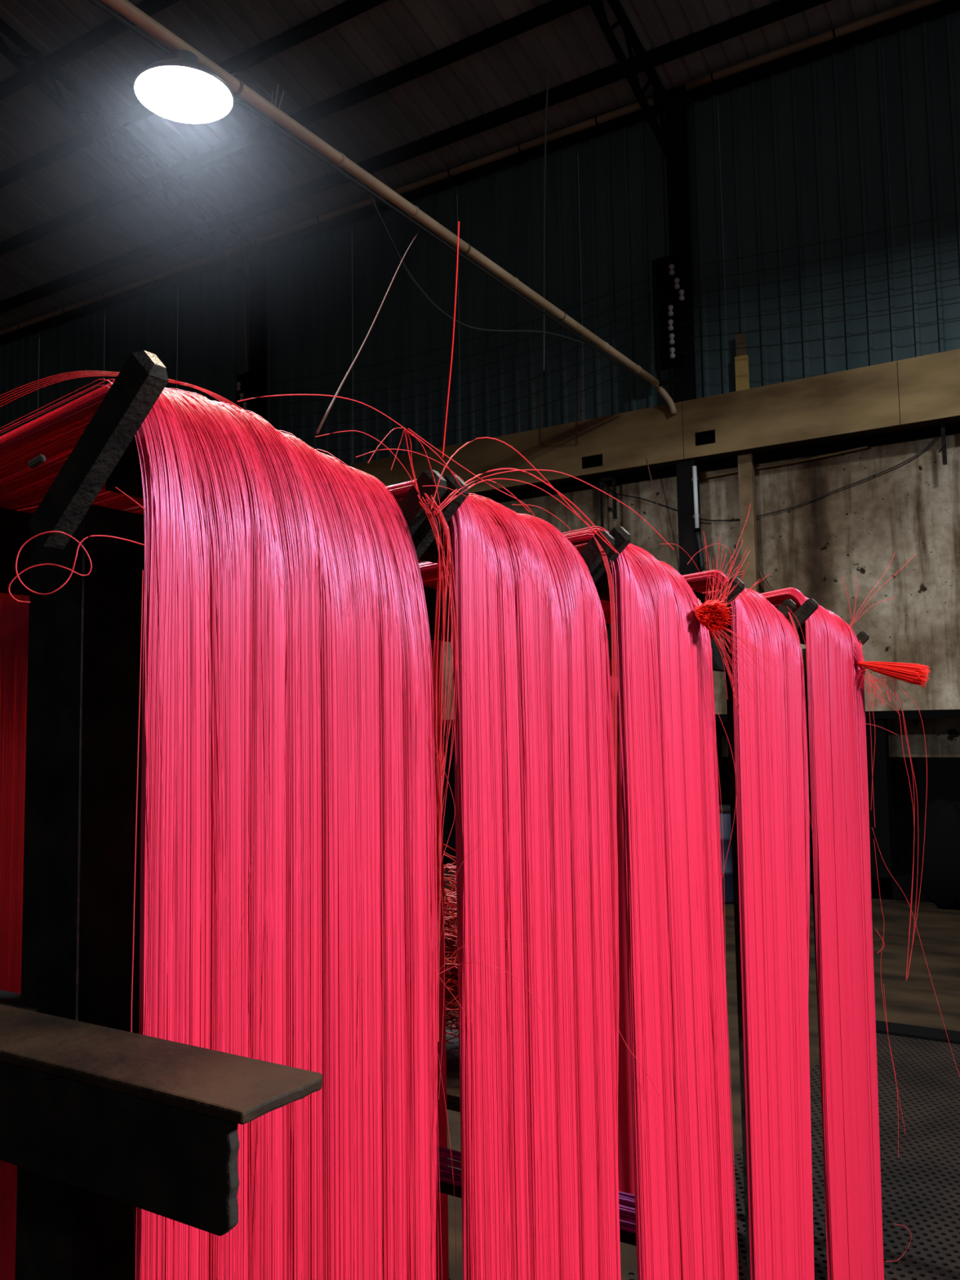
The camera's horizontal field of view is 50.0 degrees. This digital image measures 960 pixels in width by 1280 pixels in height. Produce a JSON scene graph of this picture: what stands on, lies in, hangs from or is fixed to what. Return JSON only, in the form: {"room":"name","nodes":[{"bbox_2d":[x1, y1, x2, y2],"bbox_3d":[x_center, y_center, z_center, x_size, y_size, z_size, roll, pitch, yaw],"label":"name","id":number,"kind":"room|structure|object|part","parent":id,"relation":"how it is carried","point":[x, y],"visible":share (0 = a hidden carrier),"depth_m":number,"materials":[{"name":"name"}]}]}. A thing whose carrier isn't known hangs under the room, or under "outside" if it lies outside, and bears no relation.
{"room":"textile factory","nodes":[
{"label":"textile factory","id":0,"kind":"room"},
{"bbox_2d":[236,371,253,413],"bbox_3d":[-3.830,-3.509,16.629,0.340,1.645,0.136,-4,-6,32],"label":"board","id":1,"kind":"object","parent":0,"point":[246,379],"visible":0.37,"depth_m":16.66,"materials":[{"name":"black paint"}]},
{"bbox_2d":[0,9,959,757],"bbox_3d":[-1.445,-1.882,15.844,29.000,10.150,0.419,-4,-6,32],"label":"wall","id":2,"kind":"structure","parent":0,"point":[803,155],"depth_m":13.17,"materials":[{"name":"paint"}]},
{"bbox_2d":[242,287,248,372],"bbox_3d":[-3.941,-5.224,17.321,0.144,1.478,0.044,-4,-6,32],"label":"conduit","id":3,"kind":"object","parent":2,"relation":"attached to","point":[243,288],"visible":0.96,"depth_m":17.31,"materials":[{"name":"black metal"}]},
{"bbox_2d":[0,0,959,340],"bbox_3d":[-1.721,-6.743,15.934,29.000,0.120,0.130,-4,-6,32],"label":"roof beam","id":4,"kind":"structure","parent":2,"relation":"attached to","point":[686,94],"depth_m":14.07,"materials":[{"name":"metal"}]},
{"bbox_2d":[207,348,959,526],"bbox_3d":[0.855,-2.431,14.103,22.800,0.820,0.420,-4,-6,32],"label":"beam","id":5,"kind":"structure","parent":2,"relation":"attached to","point":[908,399],"depth_m":12.59,"materials":[{"name":"beige metal"}]},
{"bbox_3d":[-2.976,-2.218,16.455,4.192,0.730,0.340,-4,-6,32],"label":"beam panel","id":6,"kind":"part","parent":5,"relation":"part of","materials":[{"name":"paint"}]},
{"bbox_2d":[101,0,676,414],"bbox_3d":[-1.615,-3.575,6.612,0.218,0.599,15.000,-4,-6,32],"label":"pipe","id":7,"kind":"object","parent":5,"relation":"attached to","point":[124,7],"visible":0.99,"depth_m":7.76,"materials":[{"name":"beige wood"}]},
{"bbox_2d":[315,231,419,434],"bbox_3d":[-0.369,-1.818,4.916,0.051,3.687,6.853,-1,-5,-2],"label":"cord","id":8,"kind":"object","parent":7,"relation":"hanging from","point":[365,340],"visible":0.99,"depth_m":2.38,"materials":[{"name":"beige plastic"}]},
{"bbox_2d":[88,0,651,386],"bbox_3d":[-0.858,-3.467,7.963,0.026,0.038,11.100,-4,-6,32],"label":"pole","id":9,"kind":"object","parent":7,"relation":"attached to","point":[103,7],"visible":0.95,"depth_m":7.83,"materials":[{"name":"black plastic"}]},
{"bbox_2d":[367,192,585,343],"bbox_3d":[0.040,-3.112,9.591,0.244,0.472,3.755,-4,-6,32],"label":"cable","id":10,"kind":"object","parent":7,"relation":"hanging from","point":[368,194],"visible":1,"depth_m":9.06,"materials":[{"name":"grey plastic"}]},
{"bbox_3d":[0.708,-2.470,14.151,4.497,0.730,0.340,-4,-6,32],"label":"beam panel","id":11,"kind":"part","parent":5,"relation":"part of","materials":[{"name":"beige paint"}]},
{"bbox_2d":[599,475,617,528],"bbox_3d":[1.673,-1.800,13.470,0.231,0.662,0.040,-4,-6,32],"label":"bracket","id":12,"kind":"object","parent":5,"relation":"hanging from","point":[613,491],"visible":0.96,"depth_m":13.46,"materials":[{"name":"black metal"}]},
{"bbox_2d":[645,457,668,564],"bbox_3d":[2.240,-1.496,12.912,0.295,1.639,0.014,-4,-6,32],"label":"hanging cord","id":13,"kind":"object","parent":5,"relation":"hanging from","point":[646,458],"visible":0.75,"depth_m":12.92,"materials":[{"name":"brown fabric"}]},
{"bbox_2d":[753,462,759,592],"bbox_3d":[3.364,-1.105,12.565,0.041,2.400,0.041,2,-6,-35],"label":"pipe","id":14,"kind":"object","parent":5,"relation":"attached to","point":[753,462],"visible":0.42,"depth_m":12.57,"materials":[{"name":"brown metal"}]},
{"bbox_3d":[3.685,-2.674,12.290,2.520,0.730,0.340,-4,-6,32],"label":"beam panel","id":15,"kind":"part","parent":5,"relation":"part of","materials":[{"name":"beige paint"}]},
{"bbox_3d":[7.619,-2.943,9.830,6.759,0.730,0.340,-4,-6,32],"label":"beam panel","id":16,"kind":"part","parent":5,"relation":"part of","materials":[{"name":"beige paint"}]},
{"bbox_2d":[940,421,946,465],"bbox_3d":[5.104,-2.170,11.334,0.040,0.484,0.040,-4,-6,32],"label":"bracket","id":17,"kind":"object","parent":5,"relation":"hanging from","point":[942,423],"visible":1,"depth_m":11.32,"materials":[{"name":"black metal"}]},
{"bbox_2d":[616,435,937,520],"bbox_3d":[3.489,-1.871,12.603,4.018,0.732,0.013,-4,-6,32],"label":"cable","id":18,"kind":"object","parent":2,"relation":"attached to","point":[937,435],"visible":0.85,"depth_m":12.31,"materials":[{"name":"black plastic"}]},
{"bbox_2d":[701,445,868,479],"bbox_3d":[3.656,-2.147,12.493,2.013,0.108,0.024,-4,-6,32],"label":"conduit","id":19,"kind":"object","parent":2,"relation":"attached to","point":[865,446],"visible":0.88,"depth_m":12.40,"materials":[{"name":"brown metal"}]},
{"bbox_2d":[684,0,942,90],"bbox_3d":[6.386,-7.274,10.726,8.900,0.140,0.112,-4,-6,32],"label":"pole","id":20,"kind":"object","parent":2,"relation":"attached to","point":[913,5],"visible":1,"depth_m":12.23,"materials":[{"name":"black metal"}]},
{"bbox_2d":[0,0,959,344],"bbox_3d":[-6.959,-9.900,7.903,29.000,5.295,20.700,-4,-6,32],"label":"ceiling","id":21,"kind":"structure","parent":0,"point":[408,91],"depth_m":14.07,"materials":[{"name":"paint"}]},
{"bbox_2d":[0,17,256,289],"bbox_3d":[-8.831,-9.151,9.268,0.080,5.539,19.130,-4,-6,32],"label":"roof truss","id":22,"kind":"object","parent":21,"relation":"attached to","point":[51,72],"visible":1,"depth_m":14.90,"materials":[{"name":"metal"}]},
{"bbox_2d":[132,49,235,123],"bbox_3d":[-1.830,-3.515,6.376,0.608,0.310,0.608,-4,-6,32],"label":"lamp","id":23,"kind":"object","parent":21,"relation":"hanging from","point":[180,88],"visible":1,"depth_m":6.33,"materials":[{"name":"white"}]},
{"bbox_2d":[542,66,549,370],"bbox_3d":[0.845,-5.420,13.134,0.188,4.035,0.021,-4,-6,32],"label":"hanging cord","id":24,"kind":"object","parent":21,"relation":"hanging from","point":[544,186],"visible":0.98,"depth_m":13.14,"materials":[{"name":"grey plastic"}]},
{"bbox_2d":[586,0,670,157],"bbox_3d":[-2.694,-9.571,5.430,0.080,5.539,19.130,-4,-6,32],"label":"roof truss","id":25,"kind":"object","parent":21,"relation":"attached to","point":[632,39],"visible":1,"depth_m":12.39,"materials":[{"name":"metal"}]},
{"bbox_2d":[444,868,959,1279],"bbox_3d":[-6.680,2.650,6.976,29.000,0.200,21.000,-4,-6,32],"label":"floor","id":26,"kind":"structure","parent":0,"point":[912,1001],"depth_m":7.25,"materials":[{"name":"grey concrete"}]},
{"bbox_2d":[248,244,266,420],"bbox_3d":[-3.628,-1.669,16.769,0.240,9.950,0.145,-4,-6,32],"label":"steel column","id":27,"kind":"structure","parent":26,"relation":"on","point":[257,297],"depth_m":17.02,"materials":[{"name":"metal"}]},
{"bbox_2d":[0,350,869,1279],"bbox_3d":[0.282,0.959,2.528,0.890,2.203,3.512,-4,-6,32],"label":"rack","id":28,"kind":"object","parent":26,"relation":"on","point":[84,651],"visible":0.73,"depth_m":1.03,"materials":[{"name":"black metal"}]},
{"bbox_3d":[-0.469,0.389,1.003,0.100,0.068,0.066,-4,-6,32],"label":"arm mount","id":29,"kind":"part","parent":28,"relation":"part of","materials":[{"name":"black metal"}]},
{"bbox_3d":[-0.377,0.906,1.034,0.088,2.080,0.150,-4,-6,32],"label":"post","id":30,"kind":"part","parent":28,"relation":"part of","materials":[{"name":"black metal"}]},
{"bbox_2d":[0,1004,322,1235],"bbox_3d":[-0.551,0.384,0.972,0.994,0.084,0.086,-4,-6,32],"label":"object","id":31,"kind":"object","parent":28,"relation":"attached to","point":[148,1123],"visible":1,"depth_m":0.75,"materials":[{"name":"black metal"}]},
{"bbox_2d":[0,370,573,1279],"bbox_3d":[-0.393,0.837,1.304,0.832,2.203,0.871,-4,-6,32],"label":"yarn hank","id":32,"kind":"object","parent":28,"relation":"on","point":[291,866],"visible":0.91,"depth_m":1.12,"materials":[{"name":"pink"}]},
{"bbox_3d":[0.099,-0.036,2.759,0.050,0.115,3.440,-4,-6,32],"label":"rail","id":33,"kind":"part","parent":28,"relation":"part of","materials":[{"name":"metal"}]},
{"bbox_2d":[201,221,674,1279],"bbox_3d":[-0.144,0.721,1.766,0.783,2.504,0.798,-4,-5,29],"label":"yarn hank","id":34,"kind":"object","parent":28,"relation":"hanging from","point":[535,764],"visible":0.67,"depth_m":1.53,"materials":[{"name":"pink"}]},
{"bbox_3d":[0.510,-0.089,2.540,0.045,0.060,3.380,-4,-6,32],"label":"rail","id":35,"kind":"part","parent":28,"relation":"part of","materials":[{"name":"black metal"}]},
{"bbox_2d":[436,1145,635,1233],"bbox_3d":[0.034,1.175,2.249,0.740,0.080,0.046,-4,-6,32],"label":"purple yarn","id":36,"kind":"object","parent":28,"relation":"on","point":[626,1213],"visible":0.16,"depth_m":2.28,"materials":[{"name":"purple fabric"}]},
{"bbox_3d":[0.053,1.229,2.274,0.740,0.030,0.050,-4,-6,32],"label":"cross rail","id":37,"kind":"part","parent":28,"relation":"part of","materials":[{"name":"black metal"}]},
{"bbox_2d":[418,504,790,1279],"bbox_3d":[0.166,0.857,2.124,0.887,2.284,0.538,-4,-6,32],"label":"yarn hank","id":38,"kind":"object","parent":28,"relation":"on","point":[679,1043],"visible":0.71,"depth_m":1.99,"materials":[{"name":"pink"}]},
{"bbox_2d":[600,569,817,1279],"bbox_3d":[0.476,0.954,2.764,0.754,2.187,0.694,-4,-6,32],"label":"yarn hank","id":39,"kind":"object","parent":28,"relation":"on","point":[771,757],"visible":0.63,"depth_m":2.50,"materials":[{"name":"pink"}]},
{"bbox_3d":[0.767,1.032,2.946,0.040,2.113,0.070,-4,-6,32],"label":"post","id":40,"kind":"part","parent":28,"relation":"part of","materials":[{"name":"black metal"}]},
{"bbox_2d":[608,552,959,1279],"bbox_3d":[0.981,0.904,3.317,0.998,2.364,0.872,-4,-6,32],"label":"yarn hank","id":41,"kind":"object","parent":28,"relation":"on","point":[839,791],"visible":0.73,"depth_m":3.13,"materials":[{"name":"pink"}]},
{"bbox_3d":[1.214,1.084,3.655,0.040,2.113,0.044,-4,-6,32],"label":"post","id":42,"kind":"part","parent":28,"relation":"part of","materials":[{"name":"black metal"}]},
{"bbox_2d":[445,1020,460,1111],"bbox_3d":[-0.059,1.699,3.138,0.600,0.843,0.600,-4,-6,32],"label":"stand","id":43,"kind":"object","parent":26,"relation":"on","point":[453,1103],"visible":0.04,"depth_m":3.02,"materials":[{"name":"black metal"}]},
{"bbox_2d":[443,844,458,1053],"bbox_3d":[-0.047,0.956,3.205,0.694,0.688,0.671,-1,-5,5],"label":"yarn tangle","id":44,"kind":"object","parent":43,"relation":"on","point":[451,917],"visible":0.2,"depth_m":3.06,"materials":[{"name":"red fabric"}]},
{"bbox_2d":[664,87,702,575],"bbox_3d":[2.596,-2.095,12.877,0.240,9.950,0.145,-4,-6,32],"label":"steel column","id":45,"kind":"structure","parent":26,"relation":"on","point":[675,112],"depth_m":13.01,"materials":[{"name":"metal"}]},
{"bbox_2d":[651,253,684,386],"bbox_3d":[2.347,-3.981,12.770,0.437,1.645,0.136,-4,-6,32],"label":"electrical panel","id":46,"kind":"object","parent":45,"relation":"attached to","point":[660,265],"visible":1,"depth_m":12.81,"materials":[{"name":"black paint"}]},
{"bbox_2d":[239,213,959,386],"bbox_3d":[3.172,-4.520,12.252,16.725,0.294,0.009,-4,-6,32],"label":"wire","id":47,"kind":"object","parent":46,"relation":"attached to","point":[957,213],"visible":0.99,"depth_m":12.94,"materials":[{"name":"black"}]},
{"bbox_2d":[242,231,959,397],"bbox_3d":[3.231,-4.316,12.200,16.716,0.324,0.009,-4,-6,32],"label":"wire","id":48,"kind":"object","parent":46,"relation":"attached to","point":[958,232],"visible":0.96,"depth_m":12.94,"materials":[{"name":"black"}]},
{"bbox_2d":[245,248,959,406],"bbox_3d":[3.287,-4.145,12.152,16.701,0.354,0.009,-4,-6,32],"label":"wire","id":49,"kind":"object","parent":46,"relation":"attached to","point":[957,248],"visible":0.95,"depth_m":12.91,"materials":[{"name":"black"}]},
{"bbox_2d":[264,265,959,417],"bbox_3d":[3.167,-3.959,12.214,16.693,0.384,0.009,-4,-6,32],"label":"wire","id":50,"kind":"object","parent":46,"relation":"attached to","point":[958,265],"visible":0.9,"depth_m":12.86,"materials":[{"name":"black"}]},
{"bbox_2d":[275,284,959,428],"bbox_3d":[3.197,-3.764,12.180,16.617,0.414,0.009,-4,-6,32],"label":"wire","id":51,"kind":"object","parent":46,"relation":"attached to","point":[957,284],"visible":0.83,"depth_m":12.82,"materials":[{"name":"black"}]},
{"bbox_2d":[295,302,959,439],"bbox_3d":[3.234,-3.573,12.143,16.556,0.443,0.009,-4,-6,32],"label":"wire","id":52,"kind":"object","parent":46,"relation":"attached to","point":[957,302],"visible":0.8,"depth_m":12.74,"materials":[{"name":"black metal"}]},
{"bbox_2d":[319,320,959,451],"bbox_3d":[3.179,-3.378,12.164,16.698,0.473,0.009,-4,-6,32],"label":"wire","id":53,"kind":"object","parent":46,"relation":"attached to","point":[957,320],"visible":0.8,"depth_m":12.66,"materials":[{"name":"black metal"}]},
{"bbox_2d":[691,466,704,570],"bbox_3d":[2.678,-1.500,12.671,0.136,1.301,0.060,-4,-6,32],"label":"fluorescent tube","id":54,"kind":"object","parent":45,"relation":"attached to","point":[695,478],"visible":0.99,"depth_m":12.66,"materials":[{"name":"white glass"}]},
{"bbox_2d":[441,709,959,902],"bbox_3d":[2.750,1.864,12.223,11.500,1.947,1.040,-4,-6,32],"label":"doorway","id":55,"kind":"object","parent":26,"relation":"on","point":[894,829],"visible":0.19,"depth_m":10.98,"materials":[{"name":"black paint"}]},
{"bbox_3d":[-0.462,2.086,13.769,0.200,1.864,0.180,-4,-6,32],"label":"leg","id":56,"kind":"part","parent":55,"relation":"part of","materials":[{"name":"black paint"}]},
{"bbox_3d":[2.670,1.872,11.811,0.200,1.864,0.180,-4,-6,32],"label":"leg","id":57,"kind":"part","parent":55,"relation":"part of","materials":[{"name":"black paint"}]},
{"bbox_2d":[734,333,758,592],"bbox_3d":[3.264,-1.444,12.547,0.170,4.683,0.080,-4,-6,32],"label":"post","id":58,"kind":"object","parent":55,"relation":"on","point":[745,461],"visible":0.71,"depth_m":12.54,"materials":[{"name":"brown paint"}]},
{"bbox_3d":[2.820,2.122,12.308,11.500,1.444,0.050,-4,-6,32],"label":"panel","id":59,"kind":"part","parent":55,"relation":"part of","materials":[{"name":"black paint"}]},
{"bbox_3d":[4.213,1.766,10.846,0.200,1.864,0.180,-4,-6,32],"label":"leg","id":60,"kind":"part","parent":55,"relation":"part of","materials":[{"name":"black paint"}]},
{"bbox_2d":[718,804,733,904],"bbox_3d":[2.493,2.233,10.818,0.550,0.984,0.550,-4,-6,32],"label":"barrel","id":61,"kind":"object","parent":26,"relation":"on","point":[725,811],"visible":0.16,"depth_m":10.57,"materials":[{"name":"plastic"}]},
{"bbox_3d":[2.486,1.772,10.857,0.550,0.060,0.550,-4,-6,32],"label":"barrel lid","id":62,"kind":"part","parent":61,"relation":"part of","materials":[{"name":"black metal"}]},
{"bbox_2d":[624,1020,959,1279],"bbox_3d":[2.093,2.137,4.181,1.970,0.075,3.555,-4,-6,32],"label":"platform","id":63,"kind":"object","parent":26,"relation":"on","point":[920,1181],"visible":0.43,"depth_m":4.21,"materials":[{"name":"black metal"}]},
{"bbox_2d":[758,566,773,591],"bbox_3d":[3.563,-1.283,12.465,0.583,1.831,0.022,-4,-6,32],"label":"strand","id":64,"kind":"object","parent":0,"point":[759,571],"visible":0.15,"depth_m":12.48,"materials":[{"name":"brown"}]}
]}

